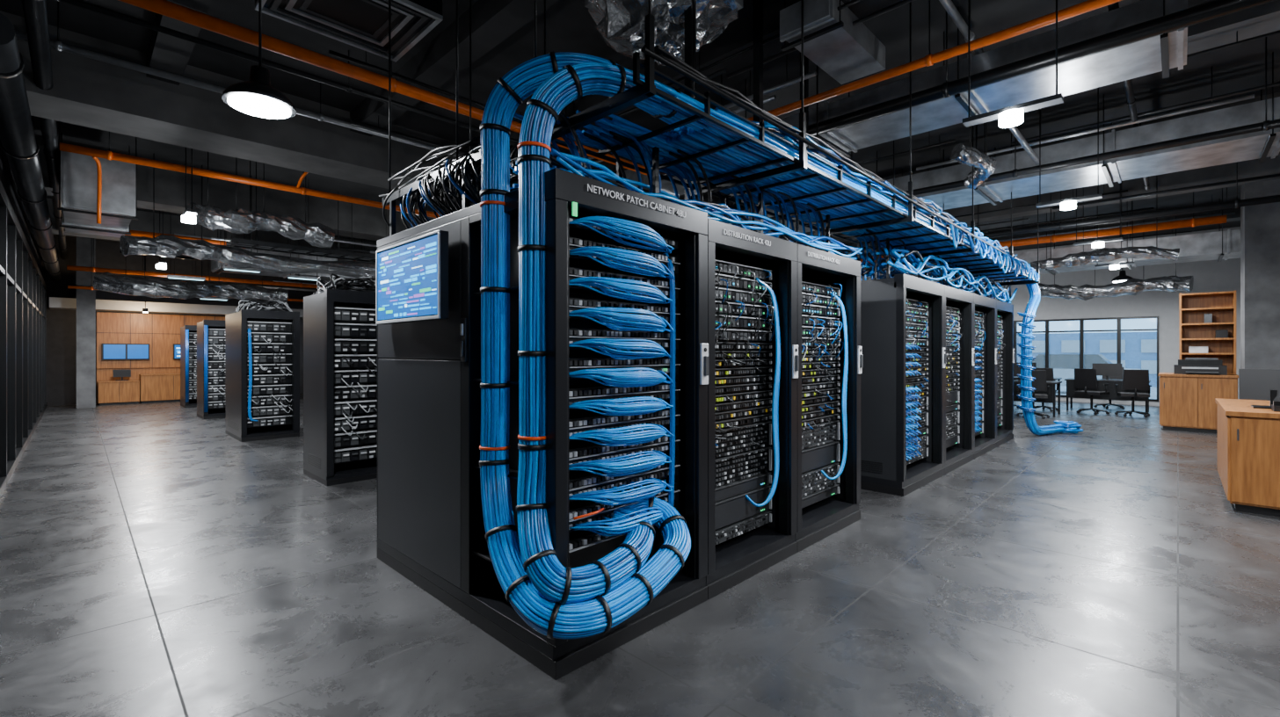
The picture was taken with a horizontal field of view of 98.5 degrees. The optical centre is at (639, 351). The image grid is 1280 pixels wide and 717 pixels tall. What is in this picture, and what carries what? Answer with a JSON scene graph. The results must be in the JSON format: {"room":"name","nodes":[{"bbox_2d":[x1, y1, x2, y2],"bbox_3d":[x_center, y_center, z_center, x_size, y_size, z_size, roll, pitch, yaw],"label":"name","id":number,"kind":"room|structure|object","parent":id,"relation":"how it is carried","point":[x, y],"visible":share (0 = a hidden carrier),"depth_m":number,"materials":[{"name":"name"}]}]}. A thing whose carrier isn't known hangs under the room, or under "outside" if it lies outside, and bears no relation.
{"room":"server room","nodes":[
{"label":"server room","id":0,"kind":"room"},
{"bbox_2d":[0,145,41,272],"bbox_3d":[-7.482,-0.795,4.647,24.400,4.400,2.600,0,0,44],"label":"wall","id":1,"kind":"structure","parent":0,"point":[6,177],"depth_m":8.16,"materials":[{"name":"paint"}]},
{"bbox_2d":[41,235,320,406],"bbox_3d":[-8.340,-0.795,21.343,0.150,4.400,20.500,0,0,44],"label":"wall","id":2,"kind":"structure","parent":0,"point":[61,323],"depth_m":14.81,"materials":[{"name":"paint"}]},
{"bbox_2d":[96,312,225,404],"bbox_3d":[-13.389,0.180,15.861,0.240,2.450,3.200,0,0,44],"label":"panelling","id":3,"kind":"object","parent":2,"relation":"attached to","point":[161,331],"visible":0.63,"depth_m":15.29,"materials":[{"name":"brown wood"}]},
{"bbox_2d":[101,343,149,360],"bbox_3d":[-13.997,0.005,15.022,0.102,0.440,0.950,0,0,44],"label":"wall tv","id":4,"kind":"object","parent":3,"relation":"attached to","point":[110,352],"visible":1,"depth_m":14.97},
{"bbox_2d":[49,297,303,318],"bbox_3d":[-12.833,-1.220,16.051,0.790,0.250,5.950,0,0,44],"label":"trim","id":5,"kind":"structure","parent":2,"relation":"attached to","point":[54,303],"depth_m":15.06,"materials":[{"name":"white paint"}]},
{"bbox_2d":[349,0,559,136],"bbox_3d":[0.404,-2.875,3.134,11.000,0.240,0.250,0,0,44],"label":"air duct","id":6,"kind":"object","parent":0,"point":[492,21],"depth_m":5.12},
{"bbox_2d":[0,393,1279,716],"bbox_3d":[-0.393,1.455,11.911,24.800,0.100,22.900,0,0,44],"label":"floor","id":7,"kind":"structure","parent":0,"point":[156,561],"depth_m":3.05,"materials":[{"name":"concrete"}]},
{"bbox_2d":[0,180,47,498],"bbox_3d":[-9.778,-0.120,8.773,16.250,3.050,0.100,0,0,44],"label":"glass wall","id":8,"kind":"structure","parent":7,"relation":"on","point":[23,287],"depth_m":7.47,"materials":[{"name":"black glass"}]},
{"bbox_2d":[76,236,95,408],"bbox_3d":[-13.895,-0.795,13.825,0.400,4.400,0.340,0,0,44],"label":"concrete column","id":9,"kind":"structure","parent":7,"relation":"on","point":[85,298],"depth_m":13.68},
{"bbox_2d":[97,379,139,405],"bbox_3d":[-13.942,1.095,14.751,0.500,0.620,0.810,0,0,44],"label":"base cabinet","id":10,"kind":"object","parent":7,"relation":"on","point":[109,392],"visible":0.98,"depth_m":14.58,"materials":[{"name":"brown wood"}]},
{"bbox_2d":[112,369,130,381],"bbox_3d":[-13.882,0.635,14.769,0.100,0.300,0.350,0,0,44],"label":"monitor","id":11,"kind":"object","parent":10,"relation":"on","point":[121,374],"visible":0.98,"depth_m":14.75,"materials":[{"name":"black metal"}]},
{"bbox_2d":[138,373,180,403],"bbox_3d":[-13.173,1.015,15.538,0.500,0.780,1.370,0,0,44],"label":"base cabinet","id":12,"kind":"object","parent":7,"relation":"on","point":[154,388],"visible":0.71,"depth_m":15.18,"materials":[{"name":"brown wood"}]},
{"bbox_2d":[180,325,196,408],"bbox_3d":[-11.306,0.375,14.244,0.921,2.060,0.799,0,0,44],"label":"rack","id":13,"kind":"object","parent":7,"relation":"on","point":[188,333],"visible":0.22,"depth_m":13.82,"materials":[{"name":"black metal"}]},
{"bbox_2d":[196,320,225,419],"bbox_3d":[-9.068,0.375,11.956,0.921,2.060,0.749,0,0,44],"label":"rack","id":14,"kind":"object","parent":7,"relation":"on","point":[210,333],"visible":0.59,"depth_m":11.59,"materials":[{"name":"black metal"}]},
{"bbox_2d":[225,309,299,442],"bbox_3d":[-6.373,0.375,9.291,1.300,2.060,0.799,0,0,44],"label":"rack","id":15,"kind":"object","parent":7,"relation":"on","point":[262,347],"visible":1,"depth_m":8.93,"materials":[{"name":"black metal"}]},
{"bbox_2d":[234,299,292,312],"bbox_3d":[-6.319,-0.750,9.281,0.621,0.240,0.762,0,0,44],"label":"cables","id":16,"kind":"object","parent":15,"relation":"on","point":[255,305],"visible":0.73,"depth_m":9.14,"materials":[{"name":"grey plastic"}]},
{"bbox_2d":[303,289,377,486],"bbox_3d":[-3.251,0.375,6.370,0.850,2.060,0.919,0,0,44],"label":"rack","id":17,"kind":"object","parent":7,"relation":"on","point":[340,328],"visible":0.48,"depth_m":6.00,"materials":[{"name":"black metal"}]},
{"bbox_2d":[312,273,375,294],"bbox_3d":[-3.244,-0.746,6.283,0.624,0.232,0.759,0,0,44],"label":"cables","id":18,"kind":"object","parent":17,"relation":"on","point":[342,282],"visible":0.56,"depth_m":6.11,"materials":[{"name":"black plastic"}]},
{"bbox_2d":[377,167,708,680],"bbox_3d":[-0.695,0.310,3.409,2.044,2.190,1.088,0,0,44],"label":"rack","id":19,"kind":"object","parent":7,"relation":"on","point":[627,345],"visible":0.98,"depth_m":2.88,"materials":[{"name":"black metal"}]},
{"bbox_2d":[375,230,448,324],"bbox_3d":[-1.349,-0.410,3.257,0.880,0.470,0.087,0,0,44],"label":"monitor","id":20,"kind":"object","parent":19,"relation":"attached to","point":[411,276],"visible":1,"depth_m":3.14,"materials":[{"name":"glass"}]},
{"bbox_2d":[479,51,721,639],"bbox_3d":[-0.150,-0.132,2.775,0.796,2.600,1.245,0,0,44],"label":"bundle","id":21,"kind":"object","parent":19,"relation":"attached to","point":[557,601],"visible":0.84,"depth_m":2.43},
{"bbox_2d":[705,218,799,599],"bbox_3d":[0.036,0.325,4.168,2.030,2.160,1.019,0,0,44],"label":"rack","id":22,"kind":"object","parent":7,"relation":"on","point":[753,357],"visible":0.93,"depth_m":3.66,"materials":[{"name":"black metal"}]},
{"bbox_2d":[795,243,863,552],"bbox_3d":[0.770,0.325,4.920,2.030,2.160,1.079,0,0,44],"label":"rack","id":23,"kind":"object","parent":7,"relation":"on","point":[830,350],"visible":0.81,"depth_m":4.47,"materials":[{"name":"black metal"}]},
{"bbox_2d":[860,273,946,496],"bbox_3d":[2.550,0.325,6.242,1.330,2.160,1.299,0,0,44],"label":"rack","id":24,"kind":"object","parent":7,"relation":"on","point":[902,316],"visible":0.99,"depth_m":5.59,"materials":[{"name":"black metal"}]},
{"bbox_2d":[942,285,975,474],"bbox_3d":[3.440,0.325,7.155,1.330,2.160,1.249,0,0,44],"label":"rack","id":25,"kind":"object","parent":7,"relation":"on","point":[958,304],"visible":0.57,"depth_m":7.10,"materials":[{"name":"black metal"}]},
{"bbox_2d":[972,293,997,459],"bbox_3d":[4.313,0.325,8.050,1.330,2.160,1.249,0,0,44],"label":"rack","id":26,"kind":"object","parent":7,"relation":"on","point":[984,308],"visible":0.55,"depth_m":8.00,"materials":[{"name":"black metal"}]},
{"bbox_2d":[995,299,1015,447],"bbox_3d":[5.169,0.325,8.926,1.330,2.160,1.199,0,0,44],"label":"rack","id":27,"kind":"object","parent":7,"relation":"on","point":[1004,310],"visible":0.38,"depth_m":8.87,"materials":[{"name":"black metal"}]},
{"bbox_2d":[1016,370,1050,419],"bbox_3d":[8.335,0.894,11.687,0.590,1.019,0.629,0,0,33],"label":"office chair","id":28,"kind":"object","parent":7,"relation":"on","point":[1039,384],"visible":0.58,"depth_m":11.42,"materials":[{"name":"black metal"}]},
{"bbox_2d":[1013,380,1061,417],"bbox_3d":[8.615,1.035,12.551,1.500,0.740,0.800,0,0,44],"label":"office desk","id":29,"kind":"object","parent":7,"relation":"on","point":[1050,399],"visible":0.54,"depth_m":11.98,"materials":[{"name":"black metal"}]},
{"bbox_2d":[1005,274,1083,435],"bbox_3d":[6.607,0.007,9.172,2.063,2.791,0.388,0,0,-23],"label":"cable bundle","id":30,"kind":"object","parent":7,"relation":"on","point":[1026,336],"visible":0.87,"depth_m":9.04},
{"bbox_2d":[1033,368,1057,412],"bbox_3d":[9.589,0.894,13.118,0.590,1.019,0.629,0,0,39],"label":"office chair","id":31,"kind":"object","parent":7,"relation":"on","point":[1049,371],"visible":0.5,"depth_m":12.84,"materials":[{"name":"black metal"}]},
{"bbox_2d":[1074,368,1109,414],"bbox_3d":[10.230,0.894,12.493,0.629,1.019,0.590,0,0,-29],"label":"office chair","id":32,"kind":"object","parent":7,"relation":"on","point":[1085,379],"visible":1,"depth_m":12.37,"materials":[{"name":"fabric"}]},
{"bbox_2d":[1064,378,1150,413],"bbox_3d":[11.014,1.035,13.005,1.500,0.740,0.800,0,0,44],"label":"office desk","id":33,"kind":"object","parent":7,"relation":"on","point":[1070,381],"visible":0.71,"depth_m":12.74,"materials":[{"name":"black metal"}]},
{"bbox_2d":[1092,363,1122,379],"bbox_3d":[11.084,0.475,13.076,0.540,0.380,0.200,0,0,44],"label":"monitor","id":34,"kind":"object","parent":33,"relation":"on","point":[1107,370],"visible":0.93,"depth_m":13.03,"materials":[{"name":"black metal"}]},
{"bbox_2d":[1093,367,1125,409],"bbox_3d":[11.654,0.894,13.658,0.629,1.019,0.590,0,0,-38],"label":"office chair","id":35,"kind":"object","parent":7,"relation":"on","point":[1103,377],"visible":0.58,"depth_m":13.69,"materials":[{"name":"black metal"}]},
{"bbox_2d":[1114,369,1151,417],"bbox_3d":[10.736,0.894,11.999,0.590,1.019,0.629,0,0,33],"label":"office chair","id":36,"kind":"object","parent":7,"relation":"on","point":[1132,380],"visible":1,"depth_m":11.80,"materials":[{"name":"black metal"}]},
{"bbox_2d":[1158,372,1238,433],"bbox_3d":[9.967,0.905,9.863,0.990,1.000,0.900,0,0,44],"label":"base cabinet","id":37,"kind":"object","parent":7,"relation":"on","point":[1187,402],"visible":0.85,"depth_m":9.60,"materials":[{"name":"brown wood"}]},
{"bbox_2d":[1173,357,1227,375],"bbox_3d":[9.929,0.260,9.781,0.650,0.290,0.630,0,0,44],"label":"printer","id":38,"kind":"object","parent":37,"relation":"on","point":[1189,366],"visible":1,"depth_m":9.65,"materials":[{"name":"black plastic"}]},
{"bbox_2d":[1179,290,1236,374],"bbox_3d":[10.567,0.155,10.277,0.730,2.500,0.430,0,0,44],"label":"shelf unit","id":39,"kind":"object","parent":37,"relation":"on","point":[1207,320],"visible":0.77,"depth_m":10.32,"materials":[{"name":"brown wood"}]},
{"bbox_2d":[1214,398,1279,516],"bbox_3d":[6.378,0.965,4.947,1.620,0.880,1.850,0,0,44],"label":"base cabinet","id":40,"kind":"object","parent":7,"relation":"on","point":[1248,438],"visible":1,"depth_m":4.77,"materials":[{"name":"brown wood"}]},
{"bbox_2d":[1238,369,1279,409],"bbox_3d":[5.886,0.345,5.050,0.530,0.360,0.250,0,0,44],"label":"monitor","id":41,"kind":"object","parent":40,"relation":"on","point":[1254,384],"visible":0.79,"depth_m":5.15,"materials":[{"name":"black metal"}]},
{"bbox_2d":[1240,178,1279,399],"bbox_3d":[10.185,-0.795,8.784,0.790,4.400,0.800,0,0,44],"label":"concrete column","id":42,"kind":"structure","parent":7,"relation":"on","point":[1260,224],"depth_m":8.66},
{"bbox_2d":[0,0,1279,263],"bbox_3d":[-0.393,-3.070,11.911,24.800,0.150,22.900,0,0,44],"label":"ceiling","id":43,"kind":"structure","parent":0,"point":[570,25],"depth_m":5.97,"materials":[{"name":"concrete"}]},
{"bbox_2d":[0,0,67,281],"bbox_3d":[-9.438,-2.394,8.728,15.700,1.202,0.434,0,0,44],"label":"pipes","id":44,"kind":"object","parent":43,"relation":"hanging from","point":[18,142],"visible":0.88,"depth_m":4.84,"materials":[{"name":"black metal"}]},
{"bbox_2d":[57,121,138,237],"bbox_3d":[-7.404,-2.348,7.519,2.100,1.295,0.720,0,0,44],"label":"air duct","id":45,"kind":"object","parent":43,"relation":"hanging from","point":[77,172],"visible":0.8,"depth_m":6.87,"materials":[{"name":"grey metal"}]},
{"bbox_2d":[146,0,211,85],"bbox_3d":[-0.923,-2.875,1.774,11.000,0.240,0.250,0,0,44],"label":"ceiling beam","id":46,"kind":"structure","parent":43,"relation":"attached to","point":[166,53],"depth_m":4.98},
{"bbox_2d":[67,238,303,301],"bbox_3d":[-10.846,-2.248,16.090,0.084,1.493,8.120,0,0,44],"label":"pipe","id":47,"kind":"object","parent":43,"relation":"hanging from","point":[69,287],"visible":0.3,"depth_m":13.47,"materials":[{"name":"metal"}]},
{"bbox_2d":[167,260,205,281],"bbox_3d":[-9.332,-2.240,11.342,0.120,1.510,0.600,0,0,44],"label":"strip light","id":48,"kind":"object","parent":43,"relation":"hanging from","point":[168,276],"visible":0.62,"depth_m":11.32,"materials":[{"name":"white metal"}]},
{"bbox_2d":[180,147,197,224],"bbox_3d":[-5.398,-2.270,6.596,0.560,1.450,0.140,0,0,44],"label":"spotlight fixture","id":49,"kind":"object","parent":43,"relation":"hanging from","point":[188,216],"visible":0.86,"depth_m":6.53,"materials":[{"name":"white metal"}]},
{"bbox_2d":[93,256,288,303],"bbox_3d":[-10.318,-2.087,12.929,0.736,1.817,3.594,0,0,40],"label":"duct","id":50,"kind":"object","parent":43,"relation":"hanging from","point":[106,281],"visible":0.94,"depth_m":12.46,"materials":[{"name":"silver metal"}]},
{"bbox_2d":[66,238,322,288],"bbox_3d":[-9.415,-2.366,14.693,0.113,1.258,8.120,0,0,44],"label":"pipe","id":51,"kind":"object","parent":43,"relation":"hanging from","point":[93,269],"visible":0.62,"depth_m":13.04,"materials":[{"name":"metal"}]},
{"bbox_2d":[91,156,308,224],"bbox_3d":[-5.436,-2.270,7.281,2.565,1.464,0.294,0,0,-34],"label":"pipe","id":52,"kind":"object","parent":43,"relation":"hanging from","point":[98,162],"visible":0.65,"depth_m":6.58,"materials":[{"name":"metal"}]},
{"bbox_2d":[30,197,377,254],"bbox_3d":[-4.923,-2.695,18.008,0.600,0.600,20.100,0,0,44],"label":"ceiling beam","id":53,"kind":"structure","parent":43,"relation":"attached to","point":[172,224],"depth_m":12.26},
{"bbox_2d":[64,225,355,261],"bbox_3d":[-6.481,-2.491,11.829,0.113,1.008,8.120,0,0,44],"label":"pipe","id":54,"kind":"object","parent":43,"relation":"hanging from","point":[135,233],"visible":0.1,"depth_m":9.89,"materials":[{"name":"metal"}]},
{"bbox_2d":[14,145,435,240],"bbox_3d":[-2.060,-2.695,15.214,0.600,0.600,20.100,0,0,44],"label":"ceiling beam","id":55,"kind":"structure","parent":43,"relation":"attached to","point":[368,222],"depth_m":9.81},
{"bbox_2d":[222,230,261,272],"bbox_3d":[-7.841,-2.290,10.865,0.120,1.410,0.600,0,0,44],"label":"strip light","id":56,"kind":"object","parent":43,"relation":"hanging from","point":[229,268],"visible":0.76,"depth_m":10.85,"materials":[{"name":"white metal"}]},
{"bbox_2d":[119,153,375,278],"bbox_3d":[-6.328,-2.188,9.577,0.538,1.614,3.957,0,0,41],"label":"duct","id":57,"kind":"object","parent":43,"relation":"hanging from","point":[163,245],"visible":0.88,"depth_m":9.11,"materials":[{"name":"silver metal"}]},
{"bbox_2d":[59,131,439,218],"bbox_3d":[-4.352,-2.619,8.355,0.103,0.753,6.120,0,0,44],"label":"pipe","id":58,"kind":"object","parent":43,"relation":"hanging from","point":[111,156],"visible":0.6,"depth_m":7.15,"materials":[{"name":"metal"}]},
{"bbox_2d":[221,0,296,119],"bbox_3d":[-2.469,-2.289,3.583,0.400,1.412,0.400,0,0,44],"label":"pendant lamp","id":59,"kind":"object","parent":43,"relation":"hanging from","point":[255,97],"visible":1,"depth_m":3.53,"materials":[{"name":"black metal"}]},
{"bbox_2d":[184,152,335,247],"bbox_3d":[-5.415,-2.296,7.975,0.514,1.397,1.808,0,0,44],"label":"duct","id":60,"kind":"object","parent":43,"relation":"hanging from","point":[239,221],"visible":0.88,"depth_m":7.86,"materials":[{"name":"silver metal"}]},
{"bbox_2d":[210,229,369,283],"bbox_3d":[-6.322,-2.322,13.854,0.900,1.345,7.000,0,0,44],"label":"air duct","id":61,"kind":"object","parent":43,"relation":"hanging from","point":[215,265],"visible":0.16,"depth_m":12.01,"materials":[{"name":"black metal"}]},
{"bbox_2d":[14,0,594,179],"bbox_3d":[-0.851,-2.776,8.864,0.074,0.438,12.500,0,0,44],"label":"conduit","id":62,"kind":"object","parent":43,"relation":"attached to","point":[57,45],"visible":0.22,"depth_m":5.19,"materials":[{"name":"black metal"}]},
{"bbox_2d":[225,160,436,262],"bbox_3d":[-4.931,-2.295,9.423,0.420,1.400,3.400,0,0,44],"label":"tray","id":63,"kind":"object","parent":43,"relation":"hanging from","point":[237,243],"visible":0.54,"depth_m":8.74,"materials":[{"name":"black metal"}]},
{"bbox_2d":[254,0,443,62],"bbox_3d":[-2.114,-2.725,4.019,0.850,0.540,1.000,0,0,44],"label":"air vent","id":64,"kind":"object","parent":43,"relation":"attached to","point":[363,25],"visible":0.94,"depth_m":4.11,"materials":[{"name":"black metal"}]},
{"bbox_2d":[118,0,647,175],"bbox_3d":[-1.788,-2.617,5.098,0.109,0.756,5.800,0,0,44],"label":"pipe","id":65,"kind":"object","parent":43,"relation":"hanging from","point":[163,7],"visible":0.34,"depth_m":4.26,"materials":[{"name":"metal"}]},
{"bbox_2d":[55,0,814,236],"bbox_3d":[-0.207,-2.788,8.236,0.064,0.413,12.500,0,0,44],"label":"conduit","id":66,"kind":"object","parent":43,"relation":"attached to","point":[82,3],"visible":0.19,"depth_m":4.93,"materials":[{"name":"black metal"}]},
{"bbox_2d":[0,10,878,269],"bbox_3d":[1.036,-2.670,12.193,0.750,0.650,20.100,0,0,44],"label":"ceiling beam","id":67,"kind":"structure","parent":43,"relation":"attached to","point":[85,91],"depth_m":5.90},
{"bbox_2d":[378,0,552,235],"bbox_3d":[-1.095,-1.877,3.574,1.352,2.235,0.759,0,0,44],"label":"cable tray","id":68,"kind":"object","parent":43,"relation":"hanging from","point":[448,180],"visible":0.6,"depth_m":3.32,"materials":[{"name":"metal"}]},
{"bbox_2d":[584,0,742,65],"bbox_3d":[0.205,-2.636,4.415,1.215,0.677,1.198,0,0,44],"label":"duct","id":69,"kind":"object","parent":43,"relation":"in","point":[620,23],"visible":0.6,"depth_m":4.25,"materials":[{"name":"metal"}]},
{"bbox_2d":[509,0,887,158],"bbox_3d":[1.661,-2.875,4.422,11.000,0.240,0.250,0,0,44],"label":"ceiling beam","id":70,"kind":"structure","parent":43,"relation":"attached to","point":[737,37],"depth_m":5.10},
{"bbox_2d":[119,0,1279,291],"bbox_3d":[-0.236,-2.454,12.553,21.727,1.083,16.233,0,0,44],"label":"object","id":71,"kind":"structure","parent":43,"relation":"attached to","point":[378,128],"depth_m":6.40,"materials":[{"name":"black metal"}]},
{"bbox_2d":[684,0,808,231],"bbox_3d":[1.003,-1.863,4.715,0.110,2.265,1.810,0,0,44],"label":"strut","id":72,"kind":"object","parent":43,"relation":"hanging from","point":[758,4],"visible":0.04,"depth_m":4.65,"materials":[{"name":"black metal"}]},
{"bbox_2d":[530,0,1039,292],"bbox_3d":[3.024,-1.863,6.047,0.902,2.265,9.520,0,0,44],"label":"cable tray","id":73,"kind":"object","parent":43,"relation":"hanging from","point":[643,90],"visible":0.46,"depth_m":3.44,"materials":[{"name":"black metal"}]},
{"bbox_2d":[509,44,1039,304],"bbox_3d":[2.911,-1.085,5.930,0.970,0.701,9.654,0,0,44],"label":"cable","id":74,"kind":"object","parent":73,"relation":"on","point":[683,141],"visible":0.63,"depth_m":3.87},
{"bbox_2d":[779,0,885,84],"bbox_3d":[1.641,-2.723,4.617,0.500,0.545,1.100,0,0,44],"label":"air duct","id":75,"kind":"object","parent":43,"relation":"hanging from","point":[847,52],"visible":1,"depth_m":4.45,"materials":[{"name":"black metal"}]},
{"bbox_2d":[612,0,1187,197],"bbox_3d":[1.457,-2.603,6.612,7.250,0.785,0.800,0,0,44],"label":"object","id":76,"kind":"object","parent":43,"relation":"hanging from","point":[1164,52],"visible":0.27,"depth_m":4.71,"materials":[{"name":"black metal"}]},
{"bbox_2d":[720,0,1121,121],"bbox_3d":[2.782,-2.624,3.853,7.400,0.742,0.082,0,0,44],"label":"pipe","id":77,"kind":"object","parent":43,"relation":"hanging from","point":[1089,5],"visible":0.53,"depth_m":4.23,"materials":[{"name":"metal"}]},
{"bbox_2d":[938,0,984,55],"bbox_3d":[2.255,-2.786,4.087,0.074,0.418,3.400,0,0,44],"label":"conduit","id":78,"kind":"object","parent":43,"relation":"attached to","point":[949,5],"visible":0.58,"depth_m":4.34,"materials":[{"name":"black metal"}]},
{"bbox_2d":[660,0,1276,180],"bbox_3d":[2.989,-2.574,4.279,7.700,0.843,0.123,0,0,44],"label":"pipe","id":79,"kind":"object","parent":43,"relation":"hanging from","point":[1214,9],"visible":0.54,"depth_m":4.14,"materials":[{"name":"metal"}]},
{"bbox_2d":[949,122,996,189],"bbox_3d":[3.796,-2.475,6.212,0.393,1.039,1.115,0,0,39],"label":"duct","id":80,"kind":"object","parent":43,"relation":"hanging from","point":[984,165],"visible":0.91,"depth_m":5.95,"materials":[{"name":"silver metal"}]},
{"bbox_2d":[709,51,1279,236],"bbox_3d":[3.926,-2.572,8.605,8.000,0.845,1.100,0,0,44],"label":"air duct","id":81,"kind":"object","parent":43,"relation":"hanging from","point":[1261,145],"visible":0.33,"depth_m":6.51,"materials":[{"name":"black metal"}]},
{"bbox_2d":[710,92,1279,217],"bbox_3d":[5.554,-2.835,8.412,11.000,0.320,0.400,0,0,44],"label":"ceiling beam","id":82,"kind":"structure","parent":43,"relation":"attached to","point":[1277,94],"depth_m":7.36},
{"bbox_2d":[962,0,1063,127],"bbox_3d":[2.514,-2.270,3.736,0.560,1.450,0.140,0,0,44],"label":"spotlight fixture","id":83,"kind":"object","parent":43,"relation":"hanging from","point":[1010,116],"visible":1,"depth_m":3.69,"materials":[{"name":"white metal"}]},
{"bbox_2d":[748,36,1279,225],"bbox_3d":[4.086,-2.546,7.051,10.000,0.898,0.094,0,0,44],"label":"pipe","id":84,"kind":"object","parent":43,"relation":"hanging from","point":[1267,125],"visible":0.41,"depth_m":5.90,"materials":[{"name":"metal"}]},
{"bbox_2d":[1008,126,1039,164],"bbox_3d":[4.176,-2.651,6.055,0.074,0.688,2.100,0,0,44],"label":"conduit","id":85,"kind":"object","parent":43,"relation":"attached to","point":[1015,132],"visible":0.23,"depth_m":6.17,"materials":[{"name":"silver metal"}]},
{"bbox_2d":[778,152,1279,244],"bbox_3d":[7.650,-2.835,10.559,11.000,0.320,0.400,0,0,44],"label":"ceiling beam","id":86,"kind":"structure","parent":43,"relation":"attached to","point":[1247,169],"depth_m":9.47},
{"bbox_2d":[860,192,1226,263],"bbox_3d":[7.346,-2.606,12.253,7.800,0.778,0.152,0,0,44],"label":"pipe","id":87,"kind":"object","parent":43,"relation":"hanging from","point":[1220,219],"visible":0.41,"depth_m":10.46,"materials":[{"name":"metal"}]},
{"bbox_2d":[850,208,1240,257],"bbox_3d":[10.094,-2.835,13.064,11.000,0.320,0.400,0,0,44],"label":"ceiling beam","id":88,"kind":"structure","parent":43,"relation":"attached to","point":[1236,216],"depth_m":12.00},
{"bbox_2d":[862,188,1240,280],"bbox_3d":[8.757,-2.373,12.553,9.000,1.245,1.100,0,0,44],"label":"air duct","id":89,"kind":"object","parent":43,"relation":"hanging from","point":[1219,245],"visible":0.33,"depth_m":10.67,"materials":[{"name":"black metal"}]},
{"bbox_2d":[830,161,1279,255],"bbox_3d":[6.600,-2.516,9.627,10.000,0.958,0.113,0,0,44],"label":"pipe","id":90,"kind":"object","parent":43,"relation":"hanging from","point":[1237,203],"visible":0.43,"depth_m":8.47,"materials":[{"name":"metal"}]},
{"bbox_2d":[1035,87,1102,210],"bbox_3d":[4.637,-2.270,5.968,0.560,1.450,0.140,0,0,44],"label":"spotlight fixture","id":91,"kind":"object","parent":43,"relation":"hanging from","point":[1067,204],"visible":0.86,"depth_m":5.92,"materials":[{"name":"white metal"}]},
{"bbox_2d":[1073,182,1123,248],"bbox_3d":[6.795,-2.270,8.180,0.560,1.450,0.140,0,0,44],"label":"spotlight fixture","id":92,"kind":"object","parent":43,"relation":"hanging from","point":[1098,243],"visible":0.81,"depth_m":8.13,"materials":[{"name":"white metal"}]},
{"bbox_2d":[1030,174,1179,271],"bbox_3d":[8.054,-2.214,9.649,2.014,1.562,0.366,0,0,29],"label":"duct","id":93,"kind":"object","parent":43,"relation":"hanging from","point":[1148,252],"visible":0.94,"depth_m":9.55,"materials":[{"name":"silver metal"}]},
{"bbox_2d":[1094,200,1134,269],"bbox_3d":[8.890,-2.270,10.327,0.560,1.450,0.140,0,0,44],"label":"spotlight fixture","id":94,"kind":"object","parent":43,"relation":"hanging from","point":[1112,266],"visible":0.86,"depth_m":10.28,"materials":[{"name":"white metal"}]},
{"bbox_2d":[1037,216,1193,300],"bbox_3d":[10.453,-2.075,12.347,2.758,1.840,0.450,0,0,44],"label":"duct","id":95,"kind":"object","parent":43,"relation":"hanging from","point":[1133,287],"visible":0.86,"depth_m":12.12,"materials":[{"name":"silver metal"}]},
{"bbox_2d":[1107,1,1149,189],"bbox_3d":[5.791,-2.786,6.435,0.074,0.418,6.700,0,0,44],"label":"conduit","id":96,"kind":"object","parent":43,"relation":"attached to","point":[1130,101],"visible":0.45,"depth_m":5.72,"materials":[{"name":"black metal"}]},
{"bbox_2d":[1186,0,1279,54],"bbox_3d":[3.389,-2.835,6.194,11.000,0.320,0.400,0,0,44],"label":"ceiling beam","id":97,"kind":"structure","parent":43,"relation":"attached to","point":[1264,18],"depth_m":4.59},
{"bbox_2d":[962,226,1240,406],"bbox_3d":[7.516,-0.795,20.016,24.400,4.400,0.150,0,0,44],"label":"wall","id":98,"kind":"structure","parent":0,"point":[1210,276],"depth_m":14.35,"materials":[{"name":"white paint"}]},
{"bbox_2d":[1014,320,1047,368],"bbox_3d":[11.439,0.185,16.132,0.780,2.200,0.130,0,0,44],"label":"window","id":99,"kind":"structure","parent":98,"relation":"in","point":[1045,321],"depth_m":16.02,"materials":[{"name":"black metal"}]},
{"bbox_2d":[1047,318,1081,397],"bbox_3d":[11.997,0.185,15.587,0.780,2.200,0.130,0,0,44],"label":"window","id":100,"kind":"structure","parent":98,"relation":"in","point":[1080,319],"depth_m":15.61,"materials":[{"name":"black metal"}]},
{"bbox_2d":[1081,317,1119,369],"bbox_3d":[12.556,0.185,15.043,0.780,2.200,0.130,0,0,44],"label":"window","id":101,"kind":"structure","parent":98,"relation":"in","point":[1106,318],"depth_m":14.99,"materials":[{"name":"black metal"}]},
{"bbox_2d":[1119,316,1158,401],"bbox_3d":[13.114,0.185,14.498,0.780,2.200,0.130,0,0,44],"label":"window","id":102,"kind":"structure","parent":98,"relation":"in","point":[1133,317],"depth_m":14.30,"materials":[{"name":"black metal"}]},
{"label":"outside","id":103,"kind":"structure","parent":0,"visible":0},
{"bbox_2d":[1055,385,1156,399],"bbox_3d":[24.288,1.655,32.048,70.000,0.100,40.200,0,0,44],"label":"ground","id":104,"kind":"structure","parent":103,"point":[1063,389],"depth_m":22.12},
{"bbox_2d":[1032,354,1140,386],"bbox_3d":[16.640,0.855,21.347,4.000,1.500,1.900,0,0,44],"label":"parked car","id":105,"kind":"object","parent":104,"relation":"on","point":[1063,366],"visible":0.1,"depth_m":20.78,"materials":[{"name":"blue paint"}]},
{"bbox_2d":[1017,331,1156,387],"bbox_3d":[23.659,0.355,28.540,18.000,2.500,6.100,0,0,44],"label":"office building","id":106,"kind":"structure","parent":104,"relation":"on","point":[1138,350],"depth_m":25.82,"materials":[{"name":"glass"}]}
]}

